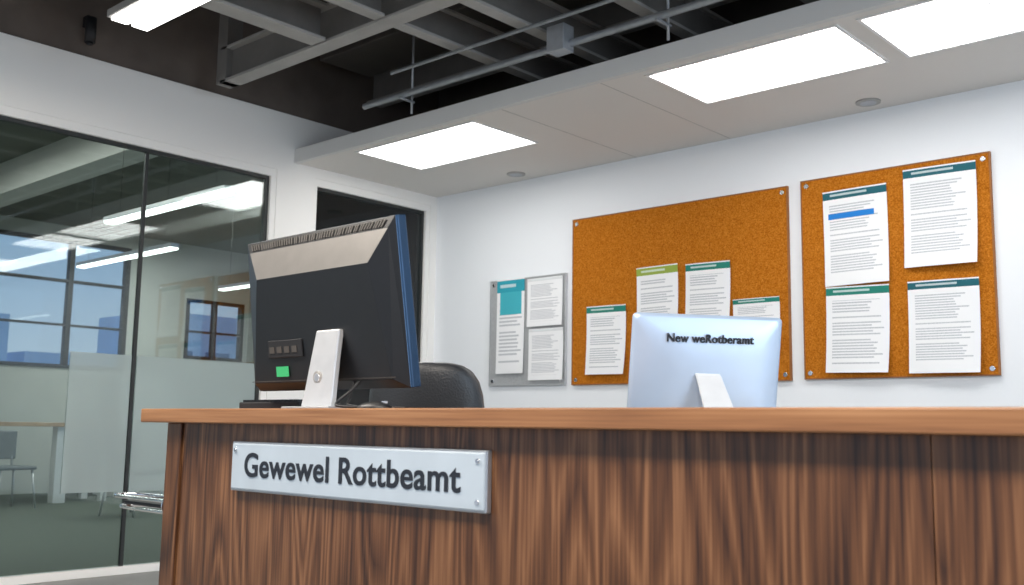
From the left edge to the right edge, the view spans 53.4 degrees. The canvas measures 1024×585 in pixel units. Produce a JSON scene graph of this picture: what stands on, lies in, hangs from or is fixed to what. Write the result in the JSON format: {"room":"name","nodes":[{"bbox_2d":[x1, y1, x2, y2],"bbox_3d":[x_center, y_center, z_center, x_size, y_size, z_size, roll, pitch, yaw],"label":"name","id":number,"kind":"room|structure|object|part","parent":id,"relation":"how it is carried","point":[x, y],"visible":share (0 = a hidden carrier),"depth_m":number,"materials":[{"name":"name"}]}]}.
{"room":"office reception area","nodes":[
{"label":"office reception area","id":0,"kind":"room"},
{"bbox_2d":[0,492,162,584],"bbox_3d":[-2.072,1.752,5.447,18.600,0.100,13.600,-6,-10,42],"label":"floor","id":1,"kind":"structure","parent":0,"point":[71,534],"depth_m":8.82,"materials":[{"name":"carpet"}]},
{"bbox_2d":[0,430,36,508],"bbox_3d":[-5.776,2.027,11.649,0.484,0.882,0.484,-4,-9,32],"label":"chair","id":2,"kind":"object","parent":1,"relation":"on","point":[8,439],"visible":1,"depth_m":11.85,"materials":[{"name":"silver metal"}]},
{"bbox_3d":[-5.956,1.766,11.800,0.035,0.330,0.440,-4,-9,32],"label":"backrest","id":3,"kind":"part","parent":2,"relation":"part of","materials":[{"name":"grey plastic"}]},
{"bbox_3d":[-5.841,2.281,11.904,0.024,0.444,0.088,4,-8,-19],"label":"leg","id":4,"kind":"part","parent":2,"relation":"part of","materials":[{"name":"silver metal"}]},
{"bbox_3d":[-5.776,2.006,11.652,0.440,0.040,0.460,-4,-9,32],"label":"seat","id":5,"kind":"part","parent":2,"relation":"part of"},
{"bbox_3d":[-5.494,2.257,11.688,0.088,0.444,0.024,2,-8,-6],"label":"leg","id":6,"kind":"part","parent":2,"relation":"part of","materials":[{"name":"silver metal"}]},
{"bbox_2d":[0,422,106,502],"bbox_3d":[-6.050,2.089,12.537,0.800,0.980,2.150,-6,-10,42],"label":"table","id":7,"kind":"object","parent":1,"relation":"on","point":[54,496],"visible":0.3,"depth_m":12.54,"materials":[{"name":"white wood"}]},
{"bbox_2d":[93,386,163,496],"bbox_3d":[-5.277,2.023,14.293,0.620,1.600,0.850,-6,-10,42],"label":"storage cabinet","id":8,"kind":"object","parent":1,"relation":"on","point":[111,494],"visible":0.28,"depth_m":14.02,"materials":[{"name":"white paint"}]},
{"bbox_2d":[98,464,162,517],"bbox_3d":[-4.120,1.979,11.097,0.484,0.882,0.484,-2,-8,22],"label":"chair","id":9,"kind":"object","parent":1,"relation":"on","point":[103,495],"visible":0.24,"depth_m":10.93,"materials":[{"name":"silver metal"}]},
{"bbox_3d":[-4.395,2.178,10.959,0.088,0.444,0.024,5,-9,-29],"label":"leg","id":10,"kind":"part","parent":9,"relation":"part of","materials":[{"name":"silver metal"}]},
{"bbox_2d":[369,362,484,407],"bbox_3d":[-0.311,0.934,4.226,0.680,1.254,0.651,-1,-8,12],"label":"office chair","id":11,"kind":"object","parent":1,"relation":"on","point":[443,385],"visible":0.06,"depth_m":3.98,"materials":[{"name":"grey leather"}]},
{"bbox_2d":[141,407,1023,584],"bbox_3d":[0.679,0.742,1.872,4.800,1.045,0.420,-6,-10,42],"label":"reception desk","id":12,"kind":"object","parent":1,"relation":"on","point":[666,495],"visible":1,"depth_m":2.07,"materials":[{"name":"brown wood"}]},
{"bbox_2d":[114,492,163,513],"bbox_3d":[-1.239,0.717,3.484,0.417,0.056,0.146,-6,-10,42],"label":"rack","id":13,"kind":"object","parent":12,"relation":"attached to","point":[137,500],"visible":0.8,"depth_m":3.46,"materials":[{"name":"silver metal"}]},
{"bbox_2d":[239,399,302,407],"bbox_3d":[-0.764,0.379,3.414,0.340,0.036,0.130,-6,-10,42],"label":"keyboard","id":14,"kind":"object","parent":12,"relation":"on","point":[284,402],"visible":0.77,"depth_m":3.36,"materials":[{"name":"black plastic"}]},
{"bbox_2d":[248,214,420,407],"bbox_3d":[-0.577,0.082,3.116,0.756,0.552,0.240,-6,-10,43],"label":"desktop monitor","id":15,"kind":"object","parent":12,"relation":"on","point":[332,309],"visible":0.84,"depth_m":2.99,"materials":[{"name":"black plastic"}]},
{"bbox_2d":[231,441,491,513],"bbox_3d":[-0.444,0.477,2.693,1.050,0.144,0.026,-6,-10,42],"label":"sign","id":16,"kind":"object","parent":12,"relation":"attached to","point":[431,478],"visible":1,"depth_m":2.61,"materials":[{"name":"silver metal"}]},
{"bbox_2d":[357,401,393,407],"bbox_3d":[-0.376,0.310,2.804,0.110,0.023,0.064,-2,-8,19],"label":"computer mouse","id":17,"kind":"object","parent":12,"relation":"on","point":[375,404],"visible":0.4,"depth_m":2.78,"materials":[{"name":"silver plastic"}]},
{"bbox_2d":[141,407,1023,435],"bbox_3d":[0.687,0.246,1.938,4.800,0.045,0.420,-6,-10,42],"label":"countertop","id":18,"kind":"structure","parent":12,"relation":"on","point":[987,421],"depth_m":2.01,"materials":[{"name":"brown wood"}]},
{"bbox_3d":[1.377,0.894,2.084,3.830,0.820,0.800,-6,-10,42],"label":"desk","id":19,"kind":"object","parent":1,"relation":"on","visible":0},
{"bbox_2d":[627,312,781,407],"bbox_3d":[0.551,0.320,2.903,0.452,0.509,0.231,2,-8,-12],"label":"computer","id":20,"kind":"object","parent":19,"relation":"on","point":[677,360],"visible":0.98,"depth_m":2.89,"materials":[{"name":"metal"}]},
{"bbox_2d":[0,215,249,494],"bbox_3d":[-7.563,0.700,13.340,0.100,3.900,9.600,-6,-10,42],"label":"wall","id":21,"kind":"structure","parent":0,"point":[27,393],"depth_m":15.40,"materials":[{"name":"white paint"}]},
{"bbox_2d":[0,229,131,367],"bbox_3d":[-7.952,-0.089,12.960,0.110,1.850,6.420,-6,-10,42],"label":"mullions","id":22,"kind":"object","parent":21,"relation":"attached to","point":[69,280],"visible":0.75,"depth_m":14.67,"materials":[{"name":"grey metal"}]},
{"bbox_2d":[183,298,244,361],"bbox_3d":[-4.808,0.619,16.388,0.100,0.950,1.050,-6,-10,42],"label":"mullions","id":23,"kind":"object","parent":21,"relation":"attached to","point":[214,304],"visible":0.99,"depth_m":16.37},
{"bbox_2d":[0,121,262,253],"bbox_3d":[-4.614,-1.487,10.970,7.970,0.100,9.600,-6,-10,42],"label":"ceiling","id":24,"kind":"structure","parent":0,"point":[209,224],"depth_m":13.08,"materials":[{"name":"white paint"}]},
{"bbox_2d":[0,136,157,207],"bbox_3d":[-4.819,-1.305,10.653,7.860,0.350,0.300,-6,-10,42],"label":"ceiling bulkhead","id":25,"kind":"object","parent":24,"relation":"attached to","point":[67,161],"depth_m":10.31,"materials":[{"name":"white paint"}]},
{"bbox_2d":[76,250,137,268],"bbox_3d":[-4.449,-0.364,11.267,1.423,0.119,0.100,-6,-10,42],"label":"linear pendant light","id":26,"kind":"object","parent":24,"relation":"hanging from","point":[133,254],"depth_m":11.22,"materials":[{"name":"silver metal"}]},
{"bbox_2d":[143,235,179,256],"bbox_3d":[-3.565,-0.484,10.477,0.726,0.176,0.100,-6,-10,42],"label":"linear pendant light","id":27,"kind":"object","parent":24,"relation":"hanging from","point":[147,251],"depth_m":10.49,"materials":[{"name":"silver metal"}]},
{"bbox_2d":[103,156,235,224],"bbox_3d":[-2.881,-1.205,8.529,1.950,1.050,0.100,-6,-10,42],"label":"linear pendant light","id":28,"kind":"object","parent":24,"relation":"hanging from","point":[221,191],"visible":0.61,"depth_m":8.31,"materials":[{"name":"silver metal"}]},
{"bbox_2d":[218,212,249,290],"bbox_3d":[-3.236,-0.607,13.056,1.700,1.050,0.100,-6,-10,42],"label":"linear pendant light","id":29,"kind":"object","parent":24,"relation":"hanging from","point":[242,285],"visible":0.5,"depth_m":13.29,"materials":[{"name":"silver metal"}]},
{"bbox_2d":[0,0,438,399],"bbox_3d":[-4.134,-0.465,5.328,0.100,4.200,10.180,-6,-10,42],"label":"wall","id":30,"kind":"structure","parent":0,"point":[158,84],"depth_m":7.40,"materials":[{"name":"white paint"}]},
{"bbox_2d":[83,15,96,45],"bbox_3d":[-2.826,-1.749,6.802,0.115,0.205,0.070,-6,-10,42],"label":"security camera","id":31,"kind":"object","parent":30,"relation":"attached to","point":[89,22],"visible":1,"depth_m":6.76,"materials":[{"name":"black plastic"}]},
{"bbox_2d":[0,115,268,565],"bbox_3d":[-3.718,0.223,5.712,0.040,2.850,5.390,-6,-10,42],"label":"gasket","id":32,"kind":"object","parent":30,"relation":"attached to","point":[146,151],"visible":0.73,"depth_m":6.99,"materials":[{"name":"black rubber"}]},
{"bbox_2d":[0,105,276,584],"bbox_3d":[-3.710,0.219,5.718,0.085,2.960,5.470,-6,-10,42],"label":"frame","id":33,"kind":"object","parent":30,"relation":"attached to","point":[7,111],"visible":0.51,"depth_m":6.83,"materials":[{"name":"white paint"}]},
{"bbox_2d":[316,191,419,404],"bbox_3d":[-1.218,0.627,8.450,0.010,2.850,1.190,-6,-10,42],"label":"pane","id":34,"kind":"object","parent":30,"relation":"attached to","point":[332,210],"visible":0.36,"depth_m":8.49,"materials":[{"name":"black glass"}]},
{"bbox_2d":[317,187,423,361],"bbox_3d":[-1.218,0.627,8.450,0.040,2.850,1.190,-6,-10,42],"label":"gasket","id":35,"kind":"object","parent":30,"relation":"attached to","point":[421,213],"visible":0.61,"depth_m":8.92,"materials":[{"name":"black rubber"}]},
{"bbox_2d":[313,178,429,361],"bbox_3d":[-1.209,0.623,8.456,0.085,2.960,1.270,-6,-10,42],"label":"frame","id":36,"kind":"object","parent":30,"relation":"attached to","point":[319,183],"visible":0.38,"depth_m":8.90,"materials":[{"name":"white paint"}]},
{"bbox_2d":[294,0,907,163],"bbox_3d":[2.204,-1.477,4.526,10.530,0.109,0.040,-6,-10,42],"label":"ceiling beam","id":37,"kind":"structure","parent":30,"relation":"attached to","point":[821,11],"depth_m":5.94,"materials":[{"name":"grey paint"}]},
{"bbox_3d":[-3.718,0.223,5.712,0.010,2.850,5.390,-6,-10,42],"label":"pane","id":38,"kind":"object","parent":30,"relation":"attached to","visible":0},
{"bbox_2d":[60,351,131,493],"bbox_3d":[-2.741,0.857,6.722,0.012,0.910,0.420,-6,-10,42],"label":"frosted glass panel","id":39,"kind":"object","parent":38,"relation":"attached to","point":[98,388],"visible":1,"depth_m":6.71,"materials":[{"name":"white glass"}]},
{"bbox_2d":[128,356,254,490],"bbox_3d":[-2.256,0.936,7.254,0.012,0.910,0.950,-6,-10,42],"label":"frosted glass panel","id":40,"kind":"object","parent":38,"relation":"attached to","point":[160,382],"visible":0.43,"depth_m":7.09,"materials":[{"name":"white glass"}]},
{"bbox_2d":[246,298,253,363],"bbox_3d":[-1.460,0.911,14.207,7.970,3.900,0.100,-6,-10,42],"label":"wall","id":41,"kind":"structure","parent":0,"point":[250,356],"depth_m":16.77,"materials":[{"name":"white paint"}]},
{"bbox_2d":[199,0,818,107],"bbox_3d":[0.110,-2.457,2.373,10.420,0.780,9.100,-6,-10,42],"label":"ceiling","id":42,"kind":"structure","parent":0,"point":[294,32],"depth_m":6.43,"materials":[{"name":"grey metal"}]},
{"bbox_2d":[107,0,208,30],"bbox_3d":[-1.678,-2.035,5.483,1.480,0.870,0.260,-6,-10,42],"label":"ceiling lamp","id":43,"kind":"object","parent":42,"relation":"hanging from","point":[146,15],"visible":1,"depth_m":5.71,"materials":[{"name":"paint"}]},
{"bbox_2d":[320,0,597,76],"bbox_3d":[1.530,-2.425,4.035,9.730,0.320,2.750,-6,-10,42],"label":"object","id":44,"kind":"structure","parent":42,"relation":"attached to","point":[390,49],"depth_m":7.64,"materials":[{"name":"black"}]},
{"bbox_2d":[362,0,723,113],"bbox_3d":[2.265,-2.065,4.263,9.000,1.010,0.312,-6,-10,42],"label":"conduit","id":45,"kind":"object","parent":42,"relation":"hanging from","point":[561,41],"visible":1,"depth_m":6.00,"materials":[{"name":"grey metal"}]},
{"bbox_2d":[299,0,1023,197],"bbox_3d":[2.723,-1.363,5.090,10.530,0.040,1.530,-6,-10,42],"label":"ceiling soffit","id":46,"kind":"structure","parent":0,"point":[599,113],"depth_m":6.61,"materials":[{"name":"white paint"}]},
{"bbox_2d":[355,121,538,169],"bbox_3d":[-0.494,-1.084,7.503,1.240,0.036,0.680,-6,-10,42],"label":"frame","id":47,"kind":"object","parent":46,"relation":"attached to","point":[532,142],"visible":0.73,"depth_m":7.59,"materials":[{"name":"white metal"}]},
{"bbox_2d":[363,122,530,166],"bbox_3d":[-0.494,-1.090,7.504,1.204,0.013,0.644,-6,-10,42],"label":"diffuser","id":48,"kind":"object","parent":47,"relation":"attached to","point":[472,138],"visible":0.71,"depth_m":7.50,"materials":[{"name":"white plastic"}]},
{"bbox_2d":[507,171,524,176],"bbox_3d":[0.034,-0.957,8.256,0.150,0.012,0.150,-6,-10,42],"label":"recessed light","id":49,"kind":"object","parent":46,"relation":"attached to","point":[512,174],"visible":1,"depth_m":8.23,"materials":[{"name":"paint"}]},
{"bbox_2d":[504,83,729,156],"bbox_3d":[0.734,-1.135,6.880,0.804,0.002,1.500,-6,-10,42],"label":"trim","id":50,"kind":"structure","parent":46,"relation":"attached to","point":[601,83],"depth_m":6.82,"materials":[{"name":"paint"}]},
{"bbox_2d":[644,24,889,104],"bbox_3d":[1.432,-1.284,5.775,1.170,0.036,0.680,-6,-10,42],"label":"frame","id":51,"kind":"object","parent":46,"relation":"attached to","point":[884,60],"visible":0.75,"depth_m":5.81,"materials":[{"name":"white metal"}]},
{"bbox_2d":[659,31,875,98],"bbox_3d":[1.431,-1.273,5.773,1.130,0.003,0.640,-6,-10,42],"label":"louvres","id":52,"kind":"object","parent":51,"relation":"attached to","point":[819,31],"visible":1,"depth_m":5.74,"materials":[{"name":"white metal"}]},
{"bbox_2d":[654,27,881,99],"bbox_3d":[1.432,-1.290,5.776,1.134,0.013,0.644,-6,-10,42],"label":"diffuser","id":53,"kind":"object","parent":51,"relation":"attached to","point":[831,31],"visible":0.71,"depth_m":5.75,"materials":[{"name":"white plastic"}]},
{"bbox_2d":[855,98,880,106],"bbox_3d":[2.213,-1.180,6.326,0.150,0.012,0.150,-6,-10,42],"label":"recessed light","id":54,"kind":"object","parent":46,"relation":"attached to","point":[866,102],"visible":1,"depth_m":6.30,"materials":[{"name":"paint"}]},
{"bbox_2d":[856,0,1023,57],"bbox_3d":[2.355,-1.380,4.945,1.120,0.036,0.680,-6,-10,42],"label":"frame","id":55,"kind":"object","parent":46,"relation":"attached to","point":[862,21],"visible":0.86,"depth_m":5.27,"materials":[{"name":"white metal"}]},
{"bbox_2d":[864,0,1023,52],"bbox_3d":[2.355,-1.386,4.946,1.084,0.013,0.644,-6,-10,42],"label":"diffuser","id":56,"kind":"object","parent":55,"relation":"attached to","point":[971,3],"visible":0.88,"depth_m":5.11,"materials":[{"name":"white plastic"}]},
{"bbox_2d":[870,0,1023,50],"bbox_3d":[2.355,-1.369,4.944,1.080,0.003,0.640,-6,-10,42],"label":"louvres","id":57,"kind":"object","parent":55,"relation":"attached to","point":[962,1],"visible":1,"depth_m":5.09,"materials":[{"name":"white metal"}]},
{"bbox_2d":[433,0,1023,407],"bbox_3d":[3.224,-0.313,5.602,10.630,4.200,0.120,-6,-10,42],"label":"wall","id":58,"kind":"structure","parent":0,"point":[519,229],"depth_m":7.08,"materials":[{"name":"white paint"}]},
{"bbox_2d":[488,273,567,385],"bbox_3d":[0.122,0.313,8.241,0.815,0.880,0.027,-6,-10,42],"label":"notice board","id":59,"kind":"object","parent":58,"relation":"attached to","point":[510,379],"visible":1,"depth_m":8.24,"materials":[{"name":"silver metal"}]},
{"bbox_2d":[495,277,524,373],"bbox_3d":[-0.019,0.274,8.344,0.305,0.780,0.013,-6,-10,42],"label":"notice sheet","id":60,"kind":"object","parent":59,"relation":"attached to","point":[510,292],"visible":1,"depth_m":8.34,"materials":[{"name":"white paper"}]},
{"bbox_2d":[527,275,562,326],"bbox_3d":[0.257,0.072,8.123,0.370,0.390,0.013,-6,-10,42],"label":"notice sheet","id":61,"kind":"object","parent":59,"relation":"attached to","point":[545,294],"visible":1,"depth_m":8.12,"materials":[{"name":"white paper"}]},
{"bbox_2d":[528,327,562,379],"bbox_3d":[0.261,0.487,8.057,0.360,0.410,0.013,-6,-10,42],"label":"notice sheet","id":62,"kind":"object","parent":59,"relation":"attached to","point":[545,352],"visible":1,"depth_m":8.05,"materials":[{"name":"white paper"}]},
{"bbox_2d":[571,186,792,384],"bbox_3d":[1.156,0.002,7.342,1.835,1.300,0.027,-6,-10,42],"label":"cork board","id":63,"kind":"object","parent":58,"relation":"attached to","point":[750,230],"visible":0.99,"depth_m":7.31,"materials":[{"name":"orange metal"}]},
{"bbox_2d":[585,304,625,374],"bbox_3d":[0.696,0.356,7.663,0.370,0.520,0.035,-5,-10,42],"label":"notice sheet","id":64,"kind":"object","parent":63,"relation":"attached to","point":[606,325],"visible":1,"depth_m":7.66,"materials":[{"name":"white paper"}]},
{"bbox_2d":[636,263,677,313],"bbox_3d":[1.045,0.057,7.389,0.360,0.510,0.035,-7,-11,42],"label":"notice sheet","id":65,"kind":"object","parent":63,"relation":"attached to","point":[657,286],"visible":0.63,"depth_m":7.40,"materials":[{"name":"white paper"}]},
{"bbox_2d":[685,260,729,315],"bbox_3d":[1.356,0.047,7.106,0.360,0.525,0.035,-5,-9,42],"label":"notice sheet","id":66,"kind":"object","parent":63,"relation":"attached to","point":[707,283],"visible":0.73,"depth_m":7.12,"materials":[{"name":"white paper"}]},
{"bbox_2d":[733,296,779,317],"bbox_3d":[1.632,0.206,6.831,0.350,0.345,0.035,-6,-10,42],"label":"notice sheet","id":67,"kind":"object","parent":63,"relation":"attached to","point":[762,306],"visible":0.4,"depth_m":6.84,"materials":[{"name":"white paper"}]},
{"bbox_2d":[800,151,1000,379],"bbox_3d":[2.349,-0.132,6.273,1.190,1.310,0.027,-6,-10,42],"label":"cork board","id":68,"kind":"object","parent":58,"relation":"attached to","point":[812,222],"visible":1,"depth_m":6.25,"materials":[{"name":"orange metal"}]},
{"bbox_2d":[822,183,888,286],"bbox_3d":[2.168,-0.360,6.435,0.420,0.620,0.021,-7,-11,42],"label":"notice sheet","id":69,"kind":"object","parent":68,"relation":"attached to","point":[856,244],"visible":1,"depth_m":6.43,"materials":[{"name":"white paper"}]},
{"bbox_2d":[826,284,889,372],"bbox_3d":[2.150,0.227,6.355,0.410,0.545,0.035,-4,-9,42],"label":"notice sheet","id":70,"kind":"object","parent":68,"relation":"attached to","point":[857,317],"visible":1,"depth_m":6.36,"materials":[{"name":"white paper"}]},
{"bbox_2d":[903,160,976,267],"bbox_3d":[2.553,-0.466,6.089,0.430,0.610,0.035,-5,-10,42],"label":"notice sheet","id":71,"kind":"object","parent":68,"relation":"attached to","point":[940,201],"visible":1,"depth_m":6.09,"materials":[{"name":"white paper"}]},
{"bbox_2d":[907,277,980,372],"bbox_3d":[2.541,0.196,6.002,0.415,0.555,0.035,-5,-10,42],"label":"notice sheet","id":72,"kind":"object","parent":68,"relation":"attached to","point":[944,314],"visible":1,"depth_m":6.00,"materials":[{"name":"white paper"}]},
{"label":"outside","id":73,"kind":"structure","parent":0,"visible":0},
{"bbox_3d":[-28.767,6.844,45.687,75.400,0.200,90.000,-6,-10,42],"label":"ground","id":74,"kind":"structure","parent":73,"visible":0},
{"bbox_2d":[0,313,9,360],"bbox_3d":[-25.803,3.098,38.425,6.050,5.200,10.500,-6,-10,42],"label":"office building","id":75,"kind":"structure","parent":74,"relation":"on","point":[4,325],"depth_m":40.39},
{"bbox_2d":[6,351,69,364],"bbox_3d":[-21.431,4.845,46.095,6.050,3.900,4.000,-6,-10,42],"label":"office building","id":76,"kind":"structure","parent":74,"relation":"on","point":[21,356],"depth_m":43.43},
{"bbox_2d":[97,314,236,358],"bbox_3d":[-14.711,4.788,53.589,6.050,6.200,12.000,-6,-10,42],"label":"office building","id":77,"kind":"structure","parent":74,"relation":"on","point":[198,344],"depth_m":50.04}
]}

